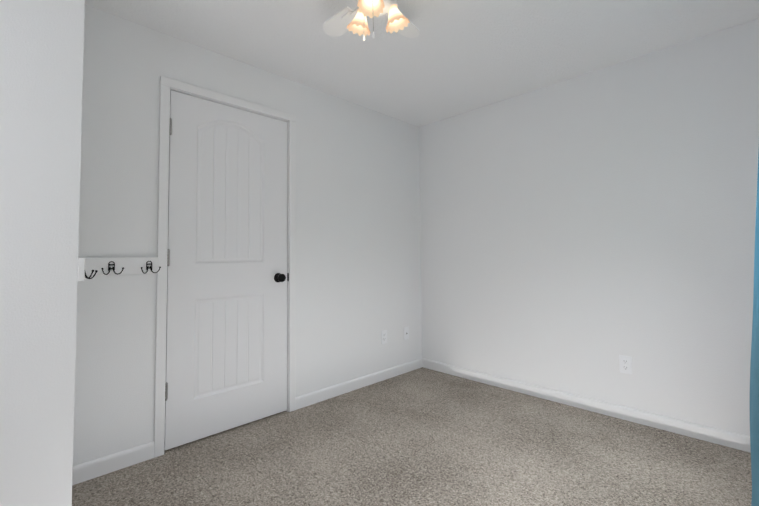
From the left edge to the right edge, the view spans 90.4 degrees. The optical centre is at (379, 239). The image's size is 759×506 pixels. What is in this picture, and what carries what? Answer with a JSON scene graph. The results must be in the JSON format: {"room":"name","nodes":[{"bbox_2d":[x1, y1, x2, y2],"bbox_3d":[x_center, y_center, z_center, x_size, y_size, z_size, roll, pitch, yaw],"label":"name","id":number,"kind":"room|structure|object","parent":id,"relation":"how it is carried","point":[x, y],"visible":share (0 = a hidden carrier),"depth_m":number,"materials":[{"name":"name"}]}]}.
{"room":"empty bedroom","nodes":[
{"label":"empty bedroom","id":0,"kind":"room"},
{"bbox_2d":[0,0,84,505],"bbox_3d":[-1.668,-0.032,1.320,0.914,2.356,0.481,2,-3,-45],"label":"wall","id":1,"kind":"structure","parent":0,"point":[41,61],"depth_m":1.39,"materials":[{"name":"white paint"}]},
{"bbox_2d":[73,4,421,465],"bbox_3d":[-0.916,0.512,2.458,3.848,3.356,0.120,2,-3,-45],"label":"wall","id":2,"kind":"structure","parent":0,"point":[358,261],"depth_m":2.45,"materials":[{"name":"white paint"}]},
{"bbox_2d":[72,441,153,483],"bbox_3d":[-1.352,1.128,1.902,0.376,0.083,0.013,2,-3,-45],"label":"baseboard","id":3,"kind":"structure","parent":2,"relation":"attached to","point":[89,470],"depth_m":1.90,"materials":[{"name":"white paint"}]},
{"bbox_2d":[78,257,160,280],"bbox_3d":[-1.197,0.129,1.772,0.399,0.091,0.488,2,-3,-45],"label":"hook rail","id":4,"kind":"object","parent":2,"relation":"attached to","point":[90,267],"visible":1,"depth_m":1.93,"materials":[{"name":"white paint"}]},
{"bbox_2d":[154,76,295,457],"bbox_3d":[-0.956,0.139,2.427,0.878,2.098,0.136,2,-3,-45],"label":"door frame","id":5,"kind":"structure","parent":2,"relation":"attached to","point":[166,84],"depth_m":2.14,"materials":[{"name":"white paint"}]},
{"bbox_2d":[164,90,288,449],"bbox_3d":[-0.910,0.160,2.381,0.783,2.028,0.102,2,-3,-45],"label":"door","id":6,"kind":"structure","parent":2,"relation":"in","point":[226,330],"depth_m":2.35,"materials":[{"name":"white paint"}]},
{"bbox_2d":[296,358,423,409],"bbox_3d":[-0.101,1.171,3.137,1.386,0.083,0.013,2,-3,-45],"label":"baseboard","id":7,"kind":"structure","parent":2,"relation":"attached to","point":[317,396],"depth_m":3.03,"materials":[{"name":"white paint"}]},
{"bbox_2d":[381,330,386,343],"bbox_3d":[0.042,0.852,3.299,0.070,0.115,0.007,2,-3,-45],"label":"outlet","id":8,"kind":"object","parent":2,"relation":"attached to","point":[384,337],"visible":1,"depth_m":3.29,"materials":[{"name":"white plastic"}]},
{"bbox_2d":[404,326,408,339],"bbox_3d":[0.254,0.869,3.502,0.070,0.115,0.016,2,-3,-45],"label":"outlet","id":9,"kind":"object","parent":2,"relation":"attached to","point":[406,332],"visible":1,"depth_m":3.50,"materials":[{"name":"white plastic"}]},
{"bbox_2d":[72,367,751,505],"bbox_3d":[0.031,1.190,1.475,3.848,0.100,2.800,2,-3,-45],"label":"floor","id":10,"kind":"structure","parent":0,"point":[422,436],"depth_m":1.98,"materials":[{"name":"carpet"}]},
{"bbox_2d":[85,0,758,126],"bbox_3d":[0.011,-1.263,1.580,3.848,0.100,2.800,2,-3,-45],"label":"ceiling","id":11,"kind":"structure","parent":0,"point":[455,57],"depth_m":2.24,"materials":[{"name":"white paint"}]},
{"bbox_2d":[323,0,419,40],"bbox_3d":[-0.030,-1.033,1.720,0.755,0.347,0.737,2,-3,-45],"label":"ceiling fan","id":12,"kind":"object","parent":11,"relation":"hanging from","point":[342,22],"visible":1,"depth_m":1.76,"materials":[{"name":"white glass"}]},
{"bbox_2d":[419,18,758,435],"bbox_3d":[1.347,0.009,2.837,0.120,2.356,2.800,2,-3,-45],"label":"wall","id":13,"kind":"structure","parent":0,"point":[580,234],"depth_m":2.54,"materials":[{"name":"white paint"}]},
{"bbox_2d":[424,359,750,452],"bbox_3d":[1.295,1.143,2.756,0.013,0.083,2.520,2,-3,-45],"label":"baseboard","id":14,"kind":"structure","parent":13,"relation":"attached to","point":[738,441],"depth_m":2.51,"materials":[{"name":"white paint"}]},
{"bbox_2d":[619,355,631,374],"bbox_3d":[1.605,0.815,2.458,0.007,0.115,0.070,2,-3,-45],"label":"outlet","id":15,"kind":"object","parent":13,"relation":"attached to","point":[625,364],"visible":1,"depth_m":2.46,"materials":[{"name":"white plastic"}]},
{"bbox_3d":[0.963,-0.085,0.576,3.848,2.356,0.120,2,-3,-45],"label":"wall","id":16,"kind":"structure","parent":0,"visible":0},
{"bbox_2d":[750,153,758,505],"bbox_3d":[1.159,-0.060,1.054,1.911,2.320,0.286,2,-3,-45],"label":"curtain","id":17,"kind":"object","parent":16,"relation":"hanging from","point":[754,404],"visible":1,"depth_m":1.37,"materials":[{"name":"blue fabric"}]}
]}

